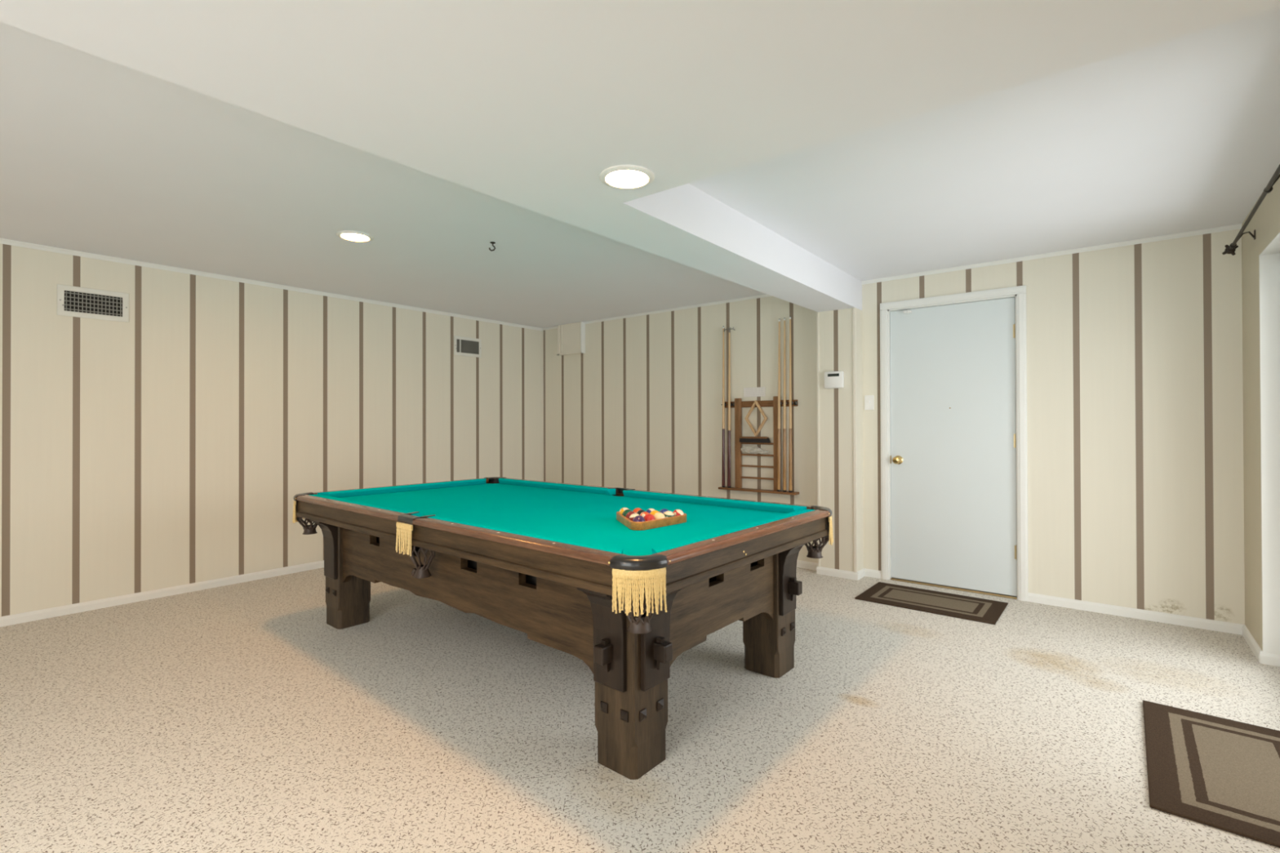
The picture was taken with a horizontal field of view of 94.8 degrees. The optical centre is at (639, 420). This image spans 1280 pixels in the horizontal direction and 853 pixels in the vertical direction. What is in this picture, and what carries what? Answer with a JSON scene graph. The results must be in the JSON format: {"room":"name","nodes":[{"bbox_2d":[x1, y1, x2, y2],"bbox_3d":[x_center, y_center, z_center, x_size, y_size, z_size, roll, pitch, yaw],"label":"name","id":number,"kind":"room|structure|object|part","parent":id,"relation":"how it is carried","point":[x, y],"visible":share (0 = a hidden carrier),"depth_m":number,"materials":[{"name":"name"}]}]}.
{"room":"billiard room","nodes":[
{"label":"billiard room","id":0,"kind":"room"},
{"bbox_2d":[0,243,542,616],"bbox_3d":[-3.356,0.072,4.169,0.140,2.303,7.469,0,0,39],"label":"wall","id":1,"kind":"structure","parent":0,"point":[174,444],"depth_m":4.29,"materials":[{"name":"beige wood"}]},
{"bbox_2d":[57,284,128,322],"bbox_3d":[-3.539,-0.758,3.820,0.019,0.194,0.346,0,0,39],"label":"air vent","id":2,"kind":"object","parent":1,"relation":"in","point":[78,302],"visible":1,"depth_m":3.82,"materials":[{"name":"metal"}]},
{"bbox_2d":[0,560,324,626],"bbox_3d":[-3.328,1.194,4.071,0.013,0.058,7.076,0,0,39],"label":"baseboard","id":3,"kind":"structure","parent":1,"relation":"attached to","point":[15,619],"depth_m":4.03,"materials":[{"name":"white wood"}]},
{"bbox_2d":[0,238,542,330],"bbox_3d":[-3.333,-1.066,4.082,0.018,0.028,7.076,0,0,39],"label":"trim","id":4,"kind":"structure","parent":1,"relation":"attached to","point":[6,242],"depth_m":4.40,"materials":[{"name":"beige wood"}]},
{"bbox_2d":[453,335,481,357],"bbox_3d":[-1.763,-0.758,6.043,0.019,0.194,0.326,0,0,39],"label":"air vent","id":5,"kind":"object","parent":1,"relation":"in","point":[463,346],"visible":1,"depth_m":6.04,"materials":[{"name":"metal"}]},
{"bbox_2d":[542,330,543,481],"bbox_3d":[-1.126,0.062,6.837,0.012,2.225,0.012,0,0,39],"label":"trim","id":6,"kind":"structure","parent":1,"relation":"attached to","point":[542,331],"depth_m":6.83,"materials":[{"name":"beige wood"}]},
{"bbox_2d":[0,0,1279,328],"bbox_3d":[-1.033,-1.032,2.316,6.095,0.328,7.469,0,0,39],"label":"ceiling","id":7,"kind":"structure","parent":0,"point":[801,153],"depth_m":2.10,"materials":[{"name":"paint"}]},
{"bbox_2d":[336,230,373,242],"bbox_3d":[-1.678,-1.083,3.469,0.197,0.010,0.197,0,0,39],"label":"recessed light","id":8,"kind":"object","parent":7,"relation":"in","point":[353,236],"visible":1,"depth_m":3.46,"materials":[{"name":"white plastic"}]},
{"bbox_2d":[488,241,495,251],"bbox_3d":[-0.902,-1.063,3.601,0.037,0.053,0.031,0,0,39],"label":"ceiling hook","id":9,"kind":"object","parent":7,"relation":"attached to","point":[491,242],"visible":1,"depth_m":3.60,"materials":[{"name":"brown metal"}]},
{"bbox_2d":[599,164,654,189],"bbox_3d":[-0.046,-0.868,2.107,0.197,0.010,0.197,0,0,39],"label":"recessed light","id":10,"kind":"object","parent":7,"relation":"in","point":[620,176],"visible":1,"depth_m":2.09,"materials":[{"name":"white plastic"}]},
{"bbox_2d":[0,567,1279,852],"bbox_3d":[-1.027,1.246,2.303,6.095,0.080,7.469,0,0,39],"label":"floor","id":11,"kind":"structure","parent":0,"point":[231,718],"depth_m":2.29,"materials":[{"name":"carpet"}]},
{"bbox_2d":[292,476,833,779],"bbox_3d":[-0.565,0.820,3.217,2.790,0.781,1.535,0,0,40],"label":"pool table","id":12,"kind":"object","parent":11,"relation":"on","point":[553,563],"visible":0.98,"depth_m":2.49,"materials":[{"name":"green fabric"}]},
{"bbox_3d":[-1.848,0.742,3.439,0.140,0.363,0.100,0,0,40],"label":"bracket plate","id":13,"kind":"part","parent":12,"relation":"part of","materials":[{"name":"brown wood"}]},
{"bbox_3d":[-1.761,0.884,3.554,0.188,0.664,0.188,0,0,40],"label":"leg","id":14,"kind":"part","parent":12,"relation":"part of","materials":[{"name":"brown wood"}]},
{"bbox_2d":[308,494,422,516],"bbox_3d":[-1.489,0.454,3.129,1.199,0.040,0.058,0,0,40],"label":"cushion","id":15,"kind":"object","parent":12,"relation":"on","point":[322,496],"depth_m":3.03,"materials":[{"name":"green fabric"}]},
{"bbox_2d":[317,478,485,497],"bbox_3d":[-1.559,0.460,4.056,0.058,0.040,1.224,0,0,40],"label":"cushion","id":16,"kind":"object","parent":12,"relation":"on","point":[441,485],"depth_m":3.98,"materials":[{"name":"green fabric"}]},
{"bbox_2d":[427,515,622,554],"bbox_3d":[-0.499,0.447,2.294,1.199,0.040,0.058,0,0,40],"label":"cushion","id":17,"kind":"object","parent":12,"relation":"on","point":[600,548],"depth_m":2.19,"materials":[{"name":"green fabric"}]},
{"bbox_2d":[498,478,615,494],"bbox_3d":[-0.633,0.458,4.144,1.199,0.040,0.058,0,0,40],"label":"cushion","id":18,"kind":"object","parent":12,"relation":"on","point":[508,482],"depth_m":4.06,"materials":[{"name":"green fabric"}]},
{"bbox_3d":[-0.566,0.628,3.218,2.240,0.164,1.000,0,0,40],"label":"frame","id":19,"kind":"part","parent":12,"relation":"part of","materials":[{"name":"wood"}]},
{"bbox_3d":[-0.130,0.729,1.990,0.140,0.363,0.100,0,0,40],"label":"bracket plate","id":20,"kind":"part","parent":12,"relation":"part of","materials":[{"name":"brown wood"}]},
{"bbox_2d":[618,507,628,514],"bbox_3d":[-0.072,0.439,2.788,0.057,0.057,0.057,0,0,-29],"label":"ball","id":21,"kind":"object","parent":12,"relation":"on","point":[622,509],"visible":0.34,"depth_m":2.77,"materials":[{"name":"plastic"}]},
{"bbox_2d":[622,509,631,516],"bbox_3d":[-0.055,0.439,2.727,0.057,0.057,0.057,0,0,-29],"label":"ball","id":22,"kind":"object","parent":12,"relation":"on","point":[626,511],"visible":0.39,"depth_m":2.71,"materials":[{"name":"green plastic"}]},
{"bbox_2d":[625,511,635,518],"bbox_3d":[-0.038,0.439,2.665,0.057,0.057,0.057,0,0,-40],"label":"ball","id":23,"kind":"object","parent":12,"relation":"on","point":[628,514],"visible":0.36,"depth_m":2.65,"materials":[{"name":"plastic"}]},
{"bbox_3d":[-0.030,0.871,2.094,0.188,0.664,0.188,0,0,40],"label":"leg","id":24,"kind":"part","parent":12,"relation":"part of","materials":[{"name":"brown wood"}]},
{"bbox_2d":[628,513,639,520],"bbox_3d":[-0.021,0.438,2.603,0.057,0.057,0.057,0,0,-33],"label":"ball","id":25,"kind":"object","parent":12,"relation":"on","point":[632,516],"visible":0.37,"depth_m":2.59,"materials":[{"name":"plastic"}]},
{"bbox_2d":[632,507,642,512],"bbox_3d":[-0.010,0.439,2.772,0.057,0.057,0.057,0,0,-28],"label":"ball","id":26,"kind":"object","parent":12,"relation":"on","point":[636,509],"visible":0.31,"depth_m":2.76,"materials":[{"name":"orange plastic"}]},
{"bbox_2d":[632,515,645,521],"bbox_3d":[-0.004,0.438,2.542,0.057,0.057,0.057,0,0,-3],"label":"ball","id":27,"kind":"object","parent":12,"relation":"on","point":[637,518],"visible":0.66,"depth_m":2.52,"materials":[{"name":"purple plastic"}]},
{"bbox_2d":[635,510,645,515],"bbox_3d":[0.007,0.439,2.710,0.057,0.057,0.057,0,0,-24],"label":"ball","id":28,"kind":"object","parent":12,"relation":"on","point":[639,512],"visible":0.25,"depth_m":2.70,"materials":[{"name":"black plastic"}]},
{"bbox_2d":[640,511,648,516],"bbox_3d":[0.024,0.438,2.649,0.057,0.057,0.057,0,0,-30],"label":"ball","id":29,"kind":"object","parent":12,"relation":"on","point":[643,513],"visible":0.26,"depth_m":2.63,"materials":[{"name":"orange plastic"}]},
{"bbox_2d":[643,513,655,520],"bbox_3d":[0.041,0.438,2.587,0.057,0.057,0.057,0,0,-28],"label":"ball","id":30,"kind":"object","parent":12,"relation":"on","point":[649,517],"visible":0.48,"depth_m":2.57,"materials":[{"name":"red plastic"}]},
{"bbox_2d":[645,508,654,513],"bbox_3d":[0.052,0.439,2.756,0.057,0.057,0.057,0,0,-34],"label":"ball","id":31,"kind":"object","parent":12,"relation":"on","point":[649,510],"visible":0.28,"depth_m":2.74,"materials":[{"name":"plastic"}]},
{"bbox_2d":[616,511,686,530],"bbox_3d":[0.005,0.450,2.697,0.314,0.035,0.334,0,0,39],"label":"ball rack","id":32,"kind":"object","parent":12,"relation":"on","point":[637,526],"visible":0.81,"depth_m":2.58,"materials":[{"name":"brown wood"}]},
{"bbox_2d":[649,510,659,515],"bbox_3d":[0.069,0.438,2.694,0.057,0.057,0.057,0,0,-30],"label":"ball","id":33,"kind":"object","parent":12,"relation":"on","point":[653,512],"visible":0.33,"depth_m":2.68,"materials":[{"name":"yellow plastic"}]},
{"bbox_2d":[653,512,665,519],"bbox_3d":[0.086,0.438,2.632,0.057,0.057,0.057,0,0,-40],"label":"ball","id":34,"kind":"object","parent":12,"relation":"on","point":[658,515],"visible":0.55,"depth_m":2.61,"materials":[{"name":"beige plastic"}]},
{"bbox_2d":[659,508,668,513],"bbox_3d":[0.114,0.439,2.740,0.057,0.057,0.057,0,0,27],"label":"ball","id":35,"kind":"object","parent":12,"relation":"on","point":[663,510],"visible":0.28,"depth_m":2.73,"materials":[{"name":"blue plastic"}]},
{"bbox_3d":[0.084,0.728,2.009,0.100,0.363,0.140,0,0,40],"label":"bracket plate","id":36,"kind":"part","parent":12,"relation":"part of","materials":[{"name":"brown wood"}]},
{"bbox_2d":[663,511,675,517],"bbox_3d":[0.131,0.438,2.678,0.057,0.057,0.057,0,0,-24],"label":"ball","id":37,"kind":"object","parent":12,"relation":"on","point":[668,513],"visible":0.53,"depth_m":2.66,"materials":[{"name":"white plastic"}]},
{"bbox_2d":[672,509,684,515],"bbox_3d":[0.176,0.438,2.723,0.057,0.057,0.057,0,0,-27],"label":"ball","id":38,"kind":"object","parent":12,"relation":"on","point":[677,512],"visible":0.5,"depth_m":2.71,"materials":[{"name":"white plastic"}]},
{"bbox_2d":[622,489,806,513],"bbox_3d":[0.357,0.450,3.309,1.199,0.040,0.058,0,0,40],"label":"cushion","id":39,"kind":"object","parent":12,"relation":"on","point":[773,508],"depth_m":3.24,"materials":[{"name":"green fabric"}]},
{"bbox_2d":[651,509,814,554],"bbox_3d":[0.427,0.445,2.381,0.058,0.040,1.224,0,0,40],"label":"cushion","id":40,"kind":"object","parent":12,"relation":"on","point":[682,544],"depth_m":2.24,"materials":[{"name":"green fabric"}]},
{"bbox_3d":[0.631,0.873,2.879,0.188,0.664,0.188,0,0,40],"label":"leg","id":41,"kind":"part","parent":12,"relation":"part of","materials":[{"name":"brown wood"}]},
{"bbox_3d":[0.735,0.731,2.781,0.100,0.363,0.140,0,0,40],"label":"bracket plate","id":42,"kind":"part","parent":12,"relation":"part of","materials":[{"name":"brown wood"}]},
{"bbox_2d":[854,582,1008,624],"bbox_3d":[1.938,1.202,3.932,0.824,0.009,0.516,0,0,39],"label":"doormat","id":43,"kind":"object","parent":11,"relation":"on","point":[975,609],"visible":1,"depth_m":3.89,"materials":[{"name":"brown fabric"}]},
{"bbox_2d":[1142,700,1279,847],"bbox_3d":[2.053,1.191,2.004,0.504,0.009,0.894,0,0,39],"label":"doormat","id":44,"kind":"object","parent":11,"relation":"on","point":[1224,774],"visible":1,"depth_m":1.99,"materials":[{"name":"brown fabric"}]},
{"bbox_2d":[543,296,817,563],"bbox_3d":[0.280,0.072,5.882,3.400,2.303,0.253,0,0,39],"label":"wall","id":45,"kind":"structure","parent":0,"point":[641,409],"depth_m":5.62,"materials":[{"name":"beige wood"}]},
{"bbox_2d":[557,321,585,355],"bbox_3d":[-0.762,-0.902,6.517,0.373,0.340,0.061,0,0,39],"label":"junction box","id":46,"kind":"object","parent":45,"relation":"attached to","point":[571,336],"visible":1,"depth_m":6.48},
{"bbox_2d":[542,293,772,330],"bbox_3d":[0.165,-1.070,5.805,3.330,0.020,0.018,0,0,39],"label":"trim","id":47,"kind":"structure","parent":45,"relation":"attached to","point":[766,295],"depth_m":5.65,"materials":[{"name":"beige wood"}]},
{"bbox_2d":[743,386,764,397],"bbox_3d":[0.999,-0.250,5.143,0.208,0.082,0.002,0,0,39],"label":"paper notice","id":48,"kind":"object","parent":45,"relation":"attached to","point":[757,391],"visible":1,"depth_m":5.14,"materials":[{"name":"white paper"}]},
{"bbox_2d":[718,395,799,494],"bbox_3d":[1.010,0.203,5.079,0.732,0.816,0.088,0,0,39],"label":"cue rack","id":49,"kind":"object","parent":45,"relation":"attached to","point":[737,404],"visible":0.99,"depth_m":5.11,"materials":[{"name":"brown wood"}]},
{"bbox_2d":[721,326,724,487],"bbox_3d":[0.746,-0.129,5.285,0.031,1.448,0.071,0,0,6],"label":"stick","id":50,"kind":"object","parent":49,"relation":"on","point":[723,381],"visible":1,"depth_m":5.27,"materials":[{"name":"brown wood"}]},
{"bbox_2d":[724,327,734,488],"bbox_3d":[0.787,-0.119,5.250,0.117,1.428,0.065,0,0,39],"label":"stick","id":51,"kind":"object","parent":49,"relation":"on","point":[730,329],"visible":1,"depth_m":5.24,"materials":[{"name":"brown wood"}]},
{"bbox_3d":[0.869,0.201,5.209,0.054,0.795,0.034,0,0,39],"label":"post","id":52,"kind":"part","parent":49,"relation":"part of","materials":[{"name":"brown wood"}]},
{"bbox_2d":[739,436,770,442],"bbox_3d":[0.993,0.162,5.088,0.282,0.051,0.040,0,0,39],"label":"brush","id":53,"kind":"object","parent":49,"relation":"on","point":[742,439],"visible":1,"depth_m":5.07,"materials":[{"name":"brown wood"}]},
{"bbox_2d":[741,445,769,453],"bbox_3d":[0.996,0.255,5.091,0.270,0.071,0.046,0,0,39],"label":"rag","id":54,"kind":"object","parent":49,"relation":"on","point":[755,450],"visible":1,"depth_m":5.09,"materials":[{"name":"grey fabric"}]},
{"bbox_2d":[744,400,767,436],"bbox_3d":[1.005,-0.020,5.097,0.206,0.313,0.032,0,0,39],"label":"rack","id":55,"kind":"object","parent":49,"relation":"hanging from","point":[756,433],"visible":1,"depth_m":5.09,"materials":[{"name":"brown wood"}]},
{"bbox_2d":[718,486,799,494],"bbox_3d":[1.010,0.602,5.078,0.730,0.018,0.088,0,0,39],"label":"shelf","id":56,"kind":"object","parent":49,"relation":"attached to","point":[736,488],"depth_m":5.03,"materials":[{"name":"brown wood"}]},
{"bbox_3d":[1.037,-0.146,5.106,0.695,0.055,0.014,0,0,39],"label":"rail","id":57,"kind":"part","parent":49,"relation":"part of","materials":[{"name":"brown wood"}]},
{"bbox_3d":[1.153,0.195,4.982,0.042,0.802,0.034,0,0,39],"label":"post","id":58,"kind":"part","parent":49,"relation":"part of","materials":[{"name":"brown wood"}]},
{"bbox_2d":[777,319,780,491],"bbox_3d":[1.171,-0.134,4.949,0.034,1.452,0.069,0,0,39],"label":"stick","id":59,"kind":"object","parent":49,"relation":"on","point":[779,345],"visible":1,"depth_m":4.94,"materials":[{"name":"brown wood"}]},
{"bbox_2d":[782,317,786,492],"bbox_3d":[1.204,-0.136,4.920,0.031,1.455,0.072,0,0,9],"label":"stick","id":60,"kind":"object","parent":49,"relation":"on","point":[784,489],"visible":1,"depth_m":4.91,"materials":[{"name":"brown wood"}]},
{"bbox_2d":[788,316,792,492],"bbox_3d":[1.244,-0.139,4.888,0.031,1.462,0.072,0,0,8],"label":"stick","id":61,"kind":"object","parent":49,"relation":"on","point":[790,466],"visible":1,"depth_m":4.88,"materials":[{"name":"brown wood"}]},
{"bbox_2d":[796,560,817,570],"bbox_3d":[0.174,1.194,5.792,3.335,0.058,0.013,0,0,39],"label":"baseboard","id":62,"kind":"structure","parent":45,"relation":"attached to","point":[802,564],"depth_m":4.83,"materials":[{"name":"white wood"}]},
{"bbox_2d":[817,311,820,566],"bbox_3d":[1.415,0.147,4.671,0.016,2.017,0.008,0,0,39],"label":"trim","id":63,"kind":"structure","parent":45,"relation":"attached to","point":[818,360],"depth_m":4.67,"materials":[{"name":"beige wood"}]},
{"bbox_2d":[818,307,863,571],"bbox_3d":[1.641,0.175,4.725,0.301,2.075,0.359,0,0,39],"label":"wall column","id":64,"kind":"structure","parent":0,"point":[835,326],"depth_m":4.57,"materials":[{"name":"beige paint"}]},
{"bbox_2d":[824,370,844,388],"bbox_3d":[1.509,-0.318,4.583,0.152,0.132,0.032,0,0,39],"label":"thermostat","id":65,"kind":"object","parent":64,"relation":"attached to","point":[833,380],"visible":1,"depth_m":4.57,"materials":[{"name":"white plastic"}]},
{"bbox_2d":[816,566,864,580],"bbox_3d":[1.579,1.184,4.635,0.324,0.058,0.172,0,0,39],"label":"baseboard","id":66,"kind":"structure","parent":64,"relation":"attached to","point":[859,575],"depth_m":4.56,"materials":[{"name":"white wood"}]},
{"bbox_2d":[853,307,857,572],"bbox_3d":[1.640,0.145,4.494,0.022,2.017,0.012,0,0,39],"label":"trim","id":67,"kind":"structure","parent":64,"relation":"attached to","point":[854,308],"depth_m":4.49,"materials":[{"name":"beige wood"}]},
{"bbox_2d":[864,568,881,578],"bbox_3d":[1.803,1.183,4.558,0.131,0.058,0.013,0,0,39],"label":"baseboard","id":68,"kind":"structure","parent":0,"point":[868,572],"depth_m":4.55,"materials":[{"name":"white wood"}]},
{"bbox_2d":[862,229,1244,624],"bbox_3d":[2.653,0.055,4.019,2.235,2.303,0.200,0,0,39],"label":"wall","id":69,"kind":"structure","parent":0,"point":[1135,485],"depth_m":3.62,"materials":[{"name":"beige wood"}]},
{"bbox_2d":[864,395,874,409],"bbox_3d":[1.781,-0.140,4.578,0.070,0.114,0.016,0,0,39],"label":"light switch","id":70,"kind":"object","parent":69,"relation":"attached to","point":[868,399],"visible":1,"depth_m":4.58,"materials":[{"name":"white plastic"}]},
{"bbox_2d":[880,285,1028,601],"bbox_3d":[2.250,0.153,4.268,0.944,2.112,0.193,0,0,39],"label":"door","id":71,"kind":"structure","parent":69,"relation":"in","point":[953,367],"depth_m":4.22,"materials":[{"name":"paint"}]},
{"bbox_3d":[1.938,0.297,4.439,0.066,0.066,0.071,0,0,39],"label":"knob","id":72,"kind":"part","parent":71,"relation":"part of","materials":[{"name":"gold metal"}]},
{"bbox_2d":[861,223,1241,284],"bbox_3d":[2.557,-1.085,3.960,2.099,0.024,0.018,0,0,39],"label":"trim","id":73,"kind":"structure","parent":69,"relation":"attached to","point":[1234,227],"depth_m":3.80,"materials":[{"name":"beige wood"}]},
{"bbox_2d":[1027,592,1244,635],"bbox_3d":[2.986,1.174,3.612,1.019,0.058,0.013,0,0,39],"label":"baseboard","id":74,"kind":"structure","parent":69,"relation":"attached to","point":[1173,619],"depth_m":3.57,"materials":[{"name":"white wood"}]},
{"bbox_2d":[1241,177,1279,650],"bbox_3d":[1.182,0.038,0.413,0.170,2.303,7.269,0,0,39],"label":"wall","id":75,"kind":"structure","parent":0,"point":[1265,221],"depth_m":3.06,"materials":[{"name":"paint"}]},
{"bbox_2d":[1222,164,1279,255],"bbox_3d":[2.418,-0.947,2.201,0.122,0.139,2.376,0,0,39],"label":"curtain rod","id":76,"kind":"object","parent":75,"relation":"attached to","point":[1230,249],"visible":1,"depth_m":2.64,"materials":[{"name":"brown metal"}]},
{"bbox_2d":[1242,624,1262,662],"bbox_3d":[1.720,1.163,1.222,0.013,0.058,5.329,0,0,39],"label":"baseboard","id":77,"kind":"structure","parent":75,"relation":"attached to","point":[1255,647],"depth_m":3.09,"materials":[{"name":"white wood"}]},
{"bbox_2d":[1258,231,1279,654],"bbox_3d":[2.572,0.185,2.151,0.170,2.020,1.830,0,0,39],"label":"door","id":78,"kind":"structure","parent":75,"relation":"in","point":[1269,258],"depth_m":2.90,"materials":[{"name":"white plastic"}]},
{"bbox_2d":[1259,650,1279,666],"bbox_3d":[3.101,1.169,2.888,0.085,0.058,0.013,0,0,39],"label":"baseboard","id":79,"kind":"object","parent":75,"relation":"attached to","point":[1265,658],"visible":1,"depth_m":2.89,"materials":[{"name":"white wood"}]}
]}

